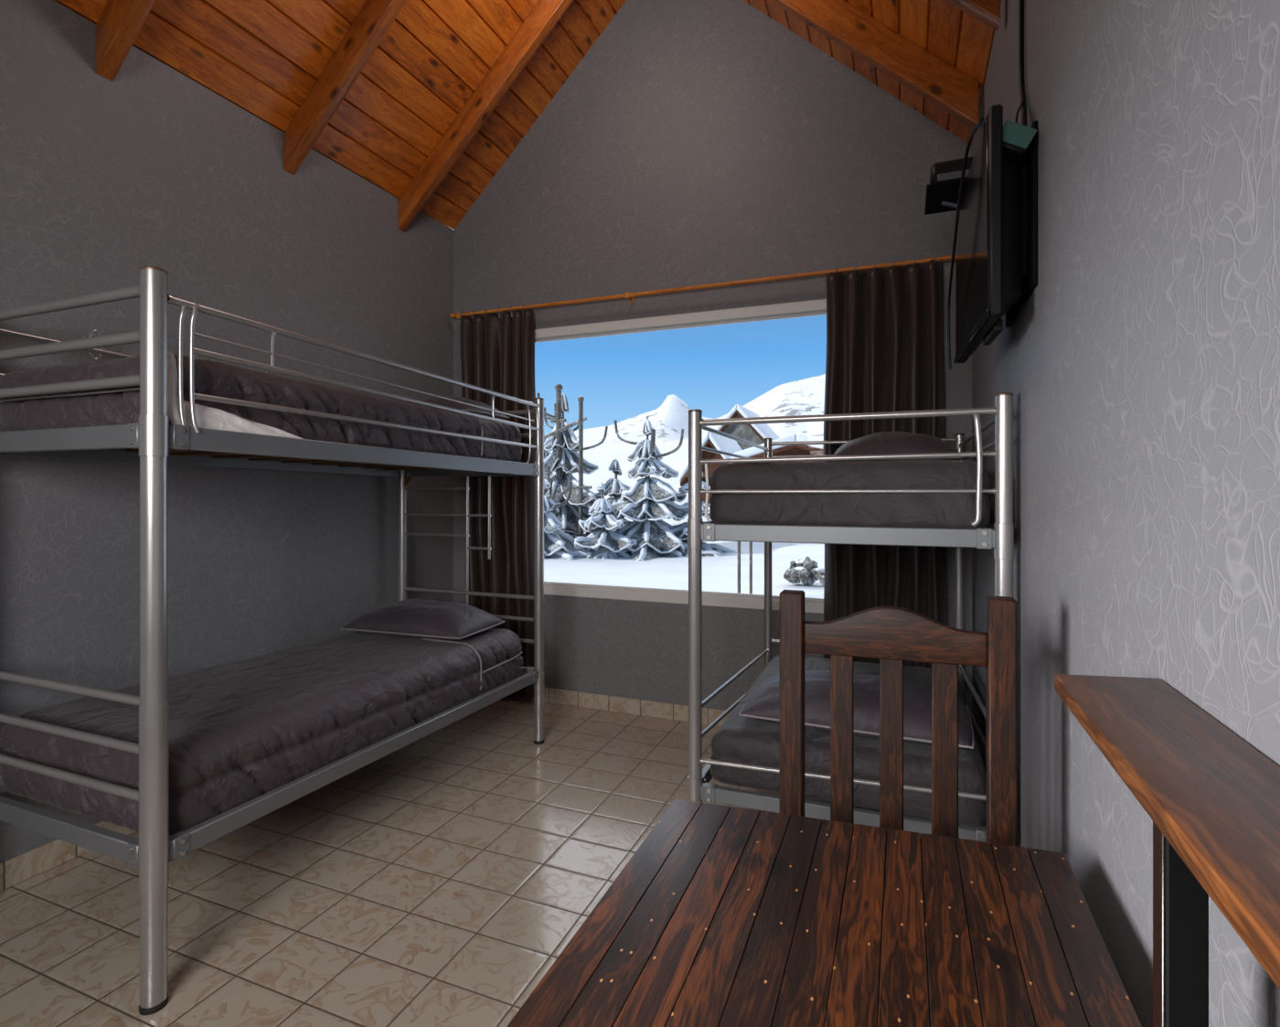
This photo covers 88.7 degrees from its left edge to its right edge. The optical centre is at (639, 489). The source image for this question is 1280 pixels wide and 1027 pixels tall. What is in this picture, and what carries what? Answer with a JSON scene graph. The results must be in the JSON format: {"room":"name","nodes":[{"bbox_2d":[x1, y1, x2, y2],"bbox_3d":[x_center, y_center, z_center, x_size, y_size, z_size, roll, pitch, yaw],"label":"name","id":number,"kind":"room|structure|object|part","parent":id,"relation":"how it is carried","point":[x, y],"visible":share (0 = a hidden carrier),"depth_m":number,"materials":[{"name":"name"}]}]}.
{"room":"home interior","nodes":[
{"label":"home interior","id":0,"kind":"room"},
{"bbox_2d":[0,0,453,862],"bbox_3d":[-2.254,-0.133,1.877,0.150,3.105,5.500,0,0,22],"label":"wall","id":1,"kind":"structure","parent":0,"point":[102,180],"depth_m":2.66,"materials":[{"name":"grey paint"}]},
{"bbox_2d":[0,821,134,891],"bbox_3d":[-2.182,1.255,1.841,0.012,0.090,5.188,0,0,22],"label":"baseboard","id":2,"kind":"structure","parent":1,"relation":"attached to","point":[14,870],"depth_m":2.21,"materials":[{"name":"beige tile"}]},
{"bbox_2d":[53,0,626,230],"bbox_3d":[-1.623,-2.358,1.623,1.694,1.610,5.500,0,0,22],"label":"ceiling","id":3,"kind":"structure","parent":0,"point":[264,58],"depth_m":3.27,"materials":[{"name":"brown wood"}]},
{"bbox_2d":[96,0,156,81],"bbox_3d":[-1.287,-2.284,2.127,1.457,1.551,0.058,0,0,22],"label":"rafter","id":4,"kind":"object","parent":3,"relation":"attached to","point":[120,23],"visible":1,"depth_m":2.35,"materials":[{"name":"brown wood"}]},
{"bbox_2d":[284,0,407,174],"bbox_3d":[-0.997,-2.284,2.848,1.457,1.551,0.058,0,0,22],"label":"rafter","id":5,"kind":"object","parent":3,"relation":"attached to","point":[376,17],"visible":1,"depth_m":2.98,"materials":[{"name":"brown wood"}]},
{"bbox_2d":[397,0,573,232],"bbox_3d":[-0.716,-2.284,3.546,1.457,1.551,0.058,0,0,22],"label":"rafter","id":6,"kind":"object","parent":3,"relation":"attached to","point":[545,15],"visible":1,"depth_m":3.59,"materials":[{"name":"brown wood"}]},
{"bbox_2d":[0,697,985,1026],"bbox_3d":[-0.783,1.360,1.285,3.322,0.120,5.500,0,0,22],"label":"floor","id":7,"kind":"structure","parent":0,"point":[436,881],"depth_m":2.12,"materials":[{"name":"beige tile"}]},
{"bbox_2d":[0,266,543,1014],"bbox_3d":[-1.283,0.369,2.669,0.958,1.862,1.922,0,0,22],"label":"bunk bed","id":8,"kind":"object","parent":7,"relation":"on","point":[154,443],"visible":0.84,"depth_m":1.79,"materials":[{"name":"silver metal"}]},
{"bbox_3d":[-1.692,0.937,2.835,0.028,0.073,1.798,0,0,22],"label":"rail","id":9,"kind":"part","parent":8,"relation":"part of","materials":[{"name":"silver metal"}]},
{"bbox_3d":[-1.691,-0.465,2.837,0.018,0.087,1.802,0,0,22],"label":"guard rail","id":10,"kind":"part","parent":8,"relation":"part of","materials":[{"name":"silver metal"}]},
{"bbox_3d":[-1.634,0.926,1.813,0.829,0.052,0.028,0,0,22],"label":"rail","id":11,"kind":"part","parent":8,"relation":"part of","materials":[{"name":"silver metal"}]},
{"bbox_3d":[-1.634,-0.136,1.813,0.829,0.060,0.028,0,0,22],"label":"rail","id":12,"kind":"part","parent":8,"relation":"part of","materials":[{"name":"silver metal"}]},
{"bbox_3d":[-1.277,0.926,1.669,0.040,0.056,0.033,0,0,22],"label":"joint plate","id":13,"kind":"part","parent":8,"relation":"part of","materials":[{"name":"silver metal"}]},
{"bbox_3d":[-1.277,-0.136,1.669,0.040,0.064,0.033,0,0,22],"label":"joint plate","id":14,"kind":"part","parent":8,"relation":"part of","materials":[{"name":"silver metal"}]},
{"bbox_3d":[-1.224,0.371,1.648,0.056,1.834,0.056,0,0,22],"label":"post","id":15,"kind":"part","parent":8,"relation":"part of","materials":[{"name":"silver metal"}]},
{"bbox_2d":[167,351,181,424],"bbox_3d":[-1.231,-0.258,1.711,0.061,0.220,0.076,0,0,22],"label":"strap","id":16,"kind":"object","parent":8,"relation":"hanging from","point":[173,410],"visible":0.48,"depth_m":1.69,"materials":[{"name":"white fabric"}]},
{"bbox_3d":[-1.202,0.927,1.701,0.033,0.056,0.041,0,0,22],"label":"joint plate","id":17,"kind":"part","parent":8,"relation":"part of","materials":[{"name":"silver metal"}]},
{"bbox_3d":[-1.202,-0.135,1.701,0.033,0.065,0.042,0,0,22],"label":"joint plate","id":18,"kind":"part","parent":8,"relation":"part of","materials":[{"name":"silver metal"}]},
{"bbox_3d":[-1.692,-0.117,2.835,0.028,0.098,1.798,0,0,22],"label":"rail","id":19,"kind":"part","parent":8,"relation":"part of","materials":[{"name":"silver metal"}]},
{"bbox_2d":[183,399,303,438],"bbox_3d":[-1.137,-0.195,1.918,0.026,0.097,0.441,0,0,22],"label":"sheet","id":20,"kind":"object","parent":8,"relation":"hanging from","point":[207,417],"visible":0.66,"depth_m":1.84,"materials":[{"name":"white fabric"}]},
{"bbox_2d":[0,353,522,461],"bbox_3d":[-1.286,-0.247,2.665,0.825,0.248,1.786,0,0,22],"label":"mattress","id":21,"kind":"object","parent":8,"relation":"on","point":[113,406],"visible":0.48,"depth_m":2.00,"materials":[{"name":"grey fabric"}]},
{"bbox_2d":[405,395,509,418],"bbox_3d":[-0.974,-0.398,3.259,0.551,0.132,0.365,0,0,22],"label":"pillow","id":22,"kind":"object","parent":21,"relation":"on","point":[437,400],"visible":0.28,"depth_m":3.10,"materials":[{"name":"grey fabric"}]},
{"bbox_2d":[0,628,523,835],"bbox_3d":[-1.278,0.813,2.656,0.847,0.267,1.774,0,0,22],"label":"mattress","id":23,"kind":"object","parent":8,"relation":"on","point":[241,730],"visible":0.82,"depth_m":2.10,"materials":[{"name":"grey fabric"}]},
{"bbox_2d":[340,598,505,639],"bbox_3d":[-1.062,0.629,3.229,0.683,0.157,0.407,0,0,18],"label":"pillow","id":24,"kind":"object","parent":23,"relation":"on","point":[417,618],"visible":1,"depth_m":3.08,"materials":[{"name":"grey fabric"}]},
{"bbox_3d":[-0.867,-0.456,2.504,0.019,0.081,1.801,0,0,22],"label":"guard rail","id":25,"kind":"part","parent":8,"relation":"part of","materials":[{"name":"silver metal"}]},
{"bbox_3d":[-0.871,0.937,2.504,0.028,0.073,1.798,0,0,22],"label":"rail","id":26,"kind":"part","parent":8,"relation":"part of","materials":[{"name":"silver metal"}]},
{"bbox_3d":[-0.871,-0.117,2.504,0.028,0.098,1.798,0,0,22],"label":"rail","id":27,"kind":"part","parent":8,"relation":"part of","materials":[{"name":"silver metal"}]},
{"bbox_3d":[-0.860,-0.379,2.521,0.008,0.075,1.705,0,0,22],"label":"guard rail","id":28,"kind":"part","parent":8,"relation":"part of","materials":[{"name":"silver metal"}]},
{"bbox_3d":[-0.854,-0.232,2.534,0.016,0.049,1.735,0,0,22],"label":"guard rail","id":29,"kind":"part","parent":8,"relation":"part of","materials":[{"name":"silver metal"}]},
{"bbox_3d":[-0.854,-0.337,2.534,0.017,0.080,1.736,0,0,22],"label":"guard rail","id":30,"kind":"part","parent":8,"relation":"part of","materials":[{"name":"silver metal"}]},
{"bbox_3d":[-1.361,-0.098,3.638,0.033,0.065,0.042,0,0,22],"label":"joint plate","id":31,"kind":"part","parent":8,"relation":"part of","materials":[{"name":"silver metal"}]},
{"bbox_3d":[-1.339,0.414,3.691,0.050,1.747,0.050,0,0,22],"label":"post","id":32,"kind":"part","parent":8,"relation":"part of","materials":[{"name":"silver metal"}]},
{"bbox_3d":[-1.285,-0.097,3.670,0.040,0.059,0.033,0,0,22],"label":"joint plate","id":33,"kind":"part","parent":8,"relation":"part of","materials":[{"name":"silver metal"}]},
{"bbox_3d":[-0.929,-0.097,3.526,0.829,0.055,0.028,0,0,22],"label":"rail","id":34,"kind":"part","parent":8,"relation":"part of","materials":[{"name":"silver metal"}]},
{"bbox_3d":[-0.929,0.948,3.526,0.829,0.050,0.028,0,0,22],"label":"rail","id":35,"kind":"part","parent":8,"relation":"part of","materials":[{"name":"silver metal"}]},
{"bbox_3d":[-0.572,0.948,3.383,0.040,0.054,0.033,0,0,22],"label":"joint plate","id":36,"kind":"part","parent":8,"relation":"part of","materials":[{"name":"silver metal"}]},
{"bbox_3d":[-0.540,-0.098,3.308,0.033,0.065,0.042,0,0,22],"label":"joint plate","id":37,"kind":"part","parent":8,"relation":"part of","materials":[{"name":"silver metal"}]},
{"bbox_3d":[-0.540,0.947,3.308,0.033,0.056,0.041,0,0,22],"label":"joint plate","id":38,"kind":"part","parent":8,"relation":"part of","materials":[{"name":"silver metal"}]},
{"bbox_3d":[-0.518,0.414,3.361,0.050,1.747,0.050,0,0,22],"label":"post","id":39,"kind":"part","parent":8,"relation":"part of","materials":[{"name":"silver metal"}]},
{"bbox_2d":[506,798,1141,1026],"bbox_3d":[0.210,0.950,0.743,0.659,0.700,0.995,0,0,22],"label":"dining table","id":40,"kind":"object","parent":7,"relation":"on","point":[721,915],"visible":1,"depth_m":0.88,"materials":[{"name":"brown wood"}]},
{"bbox_2d":[687,392,1013,842],"bbox_3d":[0.811,0.515,2.552,0.974,1.569,1.284,0,0,22],"label":"bunk bed","id":41,"kind":"object","parent":7,"relation":"on","point":[998,536],"visible":0.41,"depth_m":2.04,"materials":[{"name":"silver metal"}]},
{"bbox_3d":[0.180,0.518,2.148,0.044,1.540,0.044,0,0,22],"label":"post","id":42,"kind":"part","parent":41,"relation":"part of","materials":[{"name":"silver metal"}]},
{"bbox_3d":[0.200,0.988,2.195,0.031,0.050,0.040,0,0,22],"label":"joint plate","id":43,"kind":"part","parent":41,"relation":"part of","materials":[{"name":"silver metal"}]},
{"bbox_3d":[0.408,0.988,2.698,0.026,0.046,1.148,0,0,22],"label":"rail","id":44,"kind":"part","parent":41,"relation":"part of","materials":[{"name":"silver metal"}]},
{"bbox_3d":[0.228,0.988,2.130,0.041,0.050,0.032,0,0,22],"label":"joint plate","id":45,"kind":"part","parent":41,"relation":"part of","materials":[{"name":"silver metal"}]},
{"bbox_3d":[0.228,0.139,2.130,0.041,0.058,0.032,0,0,22],"label":"joint plate","id":46,"kind":"part","parent":41,"relation":"part of","materials":[{"name":"silver metal"}]},
{"bbox_3d":[0.408,0.873,2.698,0.015,0.106,1.151,0,0,22],"label":"guard rail","id":47,"kind":"part","parent":41,"relation":"part of","materials":[{"name":"silver metal"}]},
{"bbox_3d":[0.408,-0.135,2.698,0.012,0.021,1.150,0,0,22],"label":"guard rail","id":48,"kind":"part","parent":41,"relation":"part of","materials":[{"name":"silver metal"}]},
{"bbox_3d":[0.408,0.760,2.698,0.016,0.083,1.151,0,0,22],"label":"guard rail","id":49,"kind":"part","parent":41,"relation":"part of","materials":[{"name":"silver metal"}]},
{"bbox_3d":[0.408,-0.203,2.698,0.015,0.031,1.150,0,0,22],"label":"guard rail","id":50,"kind":"part","parent":41,"relation":"part of","materials":[{"name":"silver metal"}]},
{"bbox_3d":[0.636,0.521,3.247,0.040,1.534,0.040,0,0,22],"label":"post","id":51,"kind":"part","parent":41,"relation":"part of","materials":[{"name":"silver metal"}]},
{"bbox_3d":[0.601,0.988,1.992,0.854,0.046,0.026,0,0,20],"label":"rail","id":52,"kind":"part","parent":41,"relation":"part of","materials":[{"name":"silver metal"}]},
{"bbox_3d":[0.601,0.139,1.992,0.855,0.054,0.050,0,0,22],"label":"rail","id":53,"kind":"part","parent":41,"relation":"part of","materials":[{"name":"silver metal"}]},
{"bbox_2d":[710,654,986,825],"bbox_3d":[0.819,0.881,2.532,0.840,0.184,1.154,0,0,22],"label":"mattress","id":54,"kind":"object","parent":41,"relation":"on","point":[739,739],"visible":0.38,"depth_m":2.06,"materials":[{"name":"grey fabric"}]},
{"bbox_2d":[738,670,974,748],"bbox_3d":[0.737,0.719,2.247,0.725,0.158,0.427,0,0,22],"label":"pillow","id":55,"kind":"object","parent":54,"relation":"on","point":[763,703],"visible":0.64,"depth_m":2.11,"materials":[{"name":"grey fabric"}]},
{"bbox_2d":[709,458,990,528],"bbox_3d":[0.819,0.014,2.532,0.839,0.216,1.155,0,0,22],"label":"mattress","id":56,"kind":"object","parent":41,"relation":"on","point":[957,510],"visible":0.91,"depth_m":1.99,"materials":[{"name":"grey fabric"}]},
{"bbox_2d":[833,430,961,460],"bbox_3d":[1.056,-0.162,2.733,0.490,0.160,0.350,0,0,19],"label":"pillow","id":57,"kind":"object","parent":56,"relation":"on","point":[880,442],"visible":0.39,"depth_m":2.60,"materials":[{"name":"grey fabric"}]},
{"bbox_3d":[1.447,0.522,2.964,0.040,1.532,0.040,0,0,22],"label":"post","id":58,"kind":"part","parent":41,"relation":"part of","materials":[{"name":"silver metal"}]},
{"bbox_3d":[1.234,0.760,2.400,0.016,0.083,1.166,0,0,21],"label":"guard rail","id":59,"kind":"part","parent":41,"relation":"part of","materials":[{"name":"silver metal"}]},
{"bbox_3d":[1.234,0.873,2.400,0.015,0.106,1.167,0,0,21],"label":"guard rail","id":60,"kind":"part","parent":41,"relation":"part of","materials":[{"name":"silver metal"}]},
{"bbox_3d":[1.234,-0.203,2.400,0.015,0.031,1.165,0,0,21],"label":"guard rail","id":61,"kind":"part","parent":41,"relation":"part of","materials":[{"name":"silver metal"}]},
{"bbox_3d":[1.234,-0.135,2.400,0.012,0.021,1.165,0,0,21],"label":"guard rail","id":62,"kind":"part","parent":41,"relation":"part of","materials":[{"name":"silver metal"}]},
{"bbox_3d":[0.973,0.988,1.854,0.041,0.050,0.032,0,0,22],"label":"joint plate","id":63,"kind":"part","parent":41,"relation":"part of","materials":[{"name":"silver metal"}]},
{"bbox_3d":[0.973,0.139,1.854,0.041,0.058,0.032,0,0,22],"label":"joint plate","id":64,"kind":"part","parent":41,"relation":"part of","materials":[{"name":"silver metal"}]},
{"bbox_3d":[1.234,0.139,2.400,0.026,0.054,1.163,0,0,21],"label":"rail","id":65,"kind":"part","parent":41,"relation":"part of","materials":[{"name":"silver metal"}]},
{"bbox_3d":[1.021,0.513,1.837,0.044,1.549,0.044,0,0,22],"label":"post","id":66,"kind":"part","parent":41,"relation":"part of","materials":[{"name":"silver metal"}]},
{"bbox_2d":[779,589,1017,845],"bbox_3d":[0.451,0.756,1.185,0.453,1.088,0.415,0,0,22],"label":"dining chair","id":67,"kind":"object","parent":7,"relation":"on","point":[891,634],"visible":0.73,"depth_m":1.35,"materials":[{"name":"brown wood"}]},
{"bbox_3d":[0.333,0.761,1.433,0.050,1.077,0.043,0,0,22],"label":"post","id":68,"kind":"part","parent":67,"relation":"part of","materials":[{"name":"brown wood"}]},
{"bbox_3d":[0.521,0.298,1.359,0.354,0.109,0.026,0,0,22],"label":"rail","id":69,"kind":"part","parent":67,"relation":"part of","materials":[{"name":"brown wood"}]},
{"bbox_3d":[0.708,0.756,1.282,0.050,1.088,0.043,0,0,22],"label":"post","id":70,"kind":"part","parent":67,"relation":"part of","materials":[{"name":"brown wood"}]},
{"bbox_2d":[1054,673,1279,1026],"bbox_3d":[0.303,0.770,0.104,0.124,1.060,1.619,0,0,22],"label":"console table","id":71,"kind":"object","parent":7,"relation":"on","point":[1211,799],"visible":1,"depth_m":0.56,"materials":[{"name":"brown wood"}]},
{"bbox_3d":[0.474,0.781,0.573,0.030,1.038,0.027,0,0,22],"label":"leg","id":72,"kind":"part","parent":71,"relation":"part of","materials":[{"name":"black metal"}]},
{"bbox_2d":[453,0,971,712],"bbox_3d":[0.215,-0.880,3.767,3.022,4.361,0.150,0,0,22],"label":"wall","id":73,"kind":"structure","parent":0,"point":[693,143],"depth_m":3.66,"materials":[{"name":"grey paint"}]},
{"bbox_2d":[510,686,730,726],"bbox_3d":[0.185,1.255,3.692,3.002,0.090,0.012,0,0,22],"label":"baseboard","id":74,"kind":"structure","parent":73,"relation":"attached to","point":[557,696],"depth_m":3.79,"materials":[{"name":"beige tile"}]},
{"bbox_2d":[534,298,826,613],"bbox_3d":[0.237,-0.160,3.777,2.340,1.650,0.194,0,0,22],"label":"window","id":75,"kind":"structure","parent":73,"relation":"in","point":[812,307],"depth_m":3.69,"materials":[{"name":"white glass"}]},
{"bbox_2d":[449,255,955,319],"bbox_3d":[0.183,-1.100,3.649,2.979,0.050,0.092,0,0,22],"label":"curtain rod","id":76,"kind":"object","parent":73,"relation":"attached to","point":[626,295],"visible":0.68,"depth_m":3.54,"materials":[{"name":"brown wood"}]},
{"bbox_2d":[459,304,535,700],"bbox_3d":[-0.896,0.075,4.062,0.566,2.391,0.101,0,0,22],"label":"curtain","id":77,"kind":"object","parent":76,"relation":"hanging from","point":[497,351],"visible":0.57,"depth_m":4.02,"materials":[{"name":"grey fabric"}]},
{"bbox_2d":[822,256,947,668],"bbox_3d":[1.195,0.079,3.221,0.574,2.383,0.098,0,0,22],"label":"curtain","id":78,"kind":"object","parent":76,"relation":"hanging from","point":[885,326],"visible":0.48,"depth_m":3.21,"materials":[{"name":"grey fabric"}]},
{"bbox_2d":[743,0,1001,145],"bbox_3d":[0.008,-2.339,0.967,1.802,1.652,5.500,0,0,22],"label":"ceiling","id":79,"kind":"structure","parent":0,"point":[958,38],"depth_m":2.70,"materials":[{"name":"brown wood"}]},
{"bbox_2d":[768,0,978,130],"bbox_3d":[0.673,-2.272,2.978,1.544,1.576,0.058,0,0,22],"label":"rafter","id":80,"kind":"object","parent":79,"relation":"attached to","point":[948,88],"visible":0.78,"depth_m":2.79,"materials":[{"name":"brown wood"}]},
{"bbox_2d":[944,0,1000,31],"bbox_3d":[0.434,-2.272,2.384,1.544,1.576,0.058,0,0,22],"label":"rafter","id":81,"kind":"object","parent":79,"relation":"attached to","point":[987,12],"visible":1,"depth_m":2.10,"materials":[{"name":"brown wood"}]},
{"bbox_2d":[971,0,1279,1026],"bbox_3d":[0.688,-0.111,0.693,0.150,3.062,5.500,0,0,22],"label":"wall","id":82,"kind":"structure","parent":0,"point":[1140,367],"depth_m":0.92,"materials":[{"name":"grey paint"}]},
{"bbox_2d":[924,178,966,214],"bbox_3d":[1.147,-1.009,2.341,0.230,0.098,0.240,0,0,22],"label":"bracket","id":83,"kind":"object","parent":82,"relation":"attached to","point":[943,197],"visible":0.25,"depth_m":2.34,"materials":[{"name":"black metal"}]},
{"bbox_2d":[929,156,973,183],"bbox_3d":[1.145,-1.110,2.340,0.198,0.104,0.203,0,0,22],"label":"box","id":84,"kind":"object","parent":83,"relation":"on","point":[951,170],"visible":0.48,"depth_m":2.26,"materials":[{"name":"black plastic"}]},
{"bbox_3d":[1.095,-1.083,2.254,0.130,0.025,0.005,0,0,22],"label":"panel","id":85,"kind":"part","parent":84,"relation":"part of","materials":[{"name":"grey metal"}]},
{"bbox_2d":[1005,120,1037,327],"bbox_3d":[1.031,-0.700,1.816,0.052,0.400,0.460,0,0,22],"label":"wall bracket","id":86,"kind":"object","parent":82,"relation":"attached to","point":[1029,162],"visible":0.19,"depth_m":1.65,"materials":[{"name":"black metal"}]},
{"bbox_2d":[954,104,1022,363],"bbox_3d":[0.995,-0.674,1.887,0.091,0.528,0.641,0,0,19],"label":"television","id":87,"kind":"object","parent":86,"relation":"attached to","point":[988,249],"visible":0.96,"depth_m":1.64,"materials":[{"name":"black plastic"}]},
{"bbox_2d":[947,117,984,369],"bbox_3d":[0.942,-0.673,1.923,0.027,0.548,0.556,0,0,18],"label":"cable","id":88,"kind":"object","parent":87,"relation":"hanging from","point":[982,119],"visible":1,"depth_m":1.96,"materials":[{"name":"black plastic"}]},
{"bbox_3d":[0.972,-0.680,1.895,0.030,0.516,0.641,0,0,19],"label":"casing","id":89,"kind":"part","parent":87,"relation":"part of","materials":[{"name":"black plastic"}]},
{"bbox_2d":[1002,119,1037,162],"bbox_3d":[0.922,-0.857,1.616,0.097,0.092,0.059,0,0,22],"label":"box","id":90,"kind":"object","parent":87,"relation":"attached to","point":[1018,138],"visible":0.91,"depth_m":1.59,"materials":[{"name":"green plastic"}]},
{"bbox_3d":[0.916,-0.863,1.592,0.090,0.080,0.009,0,0,22],"label":"plate","id":91,"kind":"part","parent":90,"relation":"part of","materials":[{"name":"teal plastic"}]},
{"bbox_3d":[0.979,-0.715,1.678,0.022,0.350,0.045,0,0,22],"label":"vertical arm","id":92,"kind":"part","parent":86,"relation":"part of","materials":[{"name":"black metal"}]},
{"bbox_2d":[1018,0,1027,126],"bbox_3d":[1.007,-1.273,1.722,0.017,0.714,0.138,0,0,27],"label":"cable","id":93,"kind":"object","parent":82,"relation":"attached to","point":[1021,76],"visible":0.9,"depth_m":1.76,"materials":[{"name":"black plastic"}]},
{"bbox_2d":[1014,101,1023,123],"bbox_3d":[0.981,-0.961,1.690,0.009,0.143,0.128,0,0,37],"label":"cable","id":94,"kind":"object","parent":93,"relation":"hanging from","point":[1021,103],"visible":0.75,"depth_m":1.67,"materials":[{"name":"black plastic"}]},
{"label":"outside","id":95,"kind":"structure","parent":0,"visible":0},
{"bbox_2d":[544,437,824,597],"bbox_3d":[2.853,-1.340,27.190,69.000,5.646,45.220,0,0,22],"label":"snow ground","id":96,"kind":"structure","parent":95,"point":[720,573],"depth_m":12.68,"materials":[{"name":"white snow"}]},
{"bbox_2d":[544,431,567,479],"bbox_3d":[-2.653,-0.033,17.436,2.354,3.575,2.616,0,0,-1],"label":"fir tree","id":97,"kind":"object","parent":96,"relation":"on","point":[546,453],"visible":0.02,"depth_m":17.21,"materials":[{"name":"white plant"}]},
{"bbox_2d":[544,384,586,483],"bbox_3d":[-1.957,-0.495,15.769,1.532,4.098,0.195,0,0,22],"label":"wooden pole","id":98,"kind":"object","parent":96,"relation":"on","point":[558,387],"visible":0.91,"depth_m":15.71,"materials":[{"name":"wood"}]},
{"bbox_3d":[-1.964,-1.647,15.751,0.400,0.091,0.091,0,0,22],"label":"cross arm","id":99,"kind":"part","parent":98,"relation":"part of","materials":[{"name":"grey wood"}]},
{"bbox_3d":[-1.964,-1.397,15.751,1.532,0.645,0.091,0,0,22],"label":"cross arm","id":100,"kind":"part","parent":98,"relation":"part of","materials":[{"name":"grey wood"}]},
{"bbox_2d":[544,466,591,559],"bbox_3d":[-1.998,0.608,14.509,2.180,2.228,1.824,0,0,22],"label":"fir tree","id":101,"kind":"object","parent":96,"relation":"on","point":[558,544],"visible":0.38,"depth_m":14.21,"materials":[{"name":"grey plant"}]},
{"bbox_2d":[536,393,607,551],"bbox_3d":[-2.088,-0.253,15.883,3.435,4.211,2.654,0,0,5],"label":"fir tree","id":102,"kind":"object","parent":96,"relation":"on","point":[568,515],"visible":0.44,"depth_m":15.73,"materials":[{"name":"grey plant"}]},
{"bbox_2d":[571,395,591,536],"bbox_3d":[-1.373,-0.306,15.211,0.560,3.725,0.150,0,0,22],"label":"wooden pole","id":103,"kind":"object","parent":96,"relation":"on","point":[581,399],"visible":0.88,"depth_m":15.17,"materials":[{"name":"wood"}]},
{"bbox_3d":[-1.380,-0.044,15.193,0.560,0.070,0.070,0,0,22],"label":"cross arm","id":104,"kind":"part","parent":103,"relation":"part of","materials":[{"name":"grey wood"}]},
{"bbox_2d":[574,482,637,558],"bbox_3d":[-0.657,0.825,14.339,1.564,1.948,1.838,0,0,22],"label":"fir tree","id":105,"kind":"object","parent":96,"relation":"on","point":[613,542],"visible":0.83,"depth_m":14.04,"materials":[{"name":"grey plant"}]},
{"bbox_2d":[585,458,631,534],"bbox_3d":[-0.717,0.502,15.989,2.420,2.502,2.553,0,0,22],"label":"fir tree","id":106,"kind":"object","parent":96,"relation":"on","point":[614,487],"visible":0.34,"depth_m":15.99,"materials":[{"name":"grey plant"}]},
{"bbox_2d":[590,416,720,560],"bbox_3d":[0.407,0.042,14.778,2.632,3.448,3.118,0,0,40],"label":"fir tree","id":107,"kind":"object","parent":96,"relation":"on","point":[649,500],"visible":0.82,"depth_m":14.55,"materials":[{"name":"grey plant"}]},
{"bbox_2d":[670,472,736,556],"bbox_3d":[1.157,0.565,15.286,2.202,2.486,2.018,0,0,41],"label":"fir tree","id":108,"kind":"object","parent":96,"relation":"on","point":[680,530],"visible":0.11,"depth_m":14.89,"materials":[{"name":"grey plant"}]},
{"bbox_2d":[679,431,741,503],"bbox_3d":[3.018,-0.632,24.116,2.160,2.765,3.560,0,0,22],"label":"chalet","id":109,"kind":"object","parent":96,"relation":"on","point":[710,440],"visible":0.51,"depth_m":22.76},
{"bbox_2d":[737,541,740,593],"bbox_3d":[1.307,1.044,8.636,0.063,1.033,0.066,0,0,22],"label":"wooden pole","id":110,"kind":"object","parent":96,"relation":"on","point":[739,542],"visible":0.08,"depth_m":8.62,"materials":[{"name":"wood"}]},
{"bbox_2d":[714,404,779,449],"bbox_3d":[5.167,-1.934,31.335,3.160,3.768,4.560,0,0,22],"label":"chalet","id":111,"kind":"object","parent":96,"relation":"on","point":[755,433],"visible":0.33,"depth_m":29.37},
{"bbox_2d":[749,541,752,593],"bbox_3d":[1.453,1.044,8.578,0.057,1.030,0.060,0,0,22],"label":"wooden pole","id":112,"kind":"object","parent":96,"relation":"on","point":[751,542],"visible":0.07,"depth_m":8.56,"materials":[{"name":"wood"}]},
{"bbox_2d":[731,433,823,463],"bbox_3d":[5.520,-0.594,22.031,4.160,2.289,3.560,0,0,22],"label":"chalet","id":113,"kind":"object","parent":96,"relation":"on","point":[753,452],"visible":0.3,"depth_m":20.56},
{"bbox_2d":[789,556,817,568],"bbox_3d":[2.850,1.311,11.413,0.476,0.293,0.384,0,0,22],"label":"shrub","id":114,"kind":"object","parent":96,"relation":"on","point":[799,563],"visible":0.22,"depth_m":11.33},
{"bbox_2d":[783,559,824,586],"bbox_3d":[2.582,1.281,9.924,0.774,0.412,0.507,0,0,22],"label":"shrub","id":115,"kind":"object","parent":96,"relation":"on","point":[807,574],"visible":0.91,"depth_m":9.84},
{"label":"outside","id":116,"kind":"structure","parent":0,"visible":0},
{"bbox_2d":[544,373,825,445],"bbox_3d":[21.613,-11.700,134.124,420.000,36.000,125.000,0,0,22],"label":"mountains","id":117,"kind":"structure","parent":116,"point":[806,396],"depth_m":150.19,"materials":[{"name":"white snow"}]}
]}

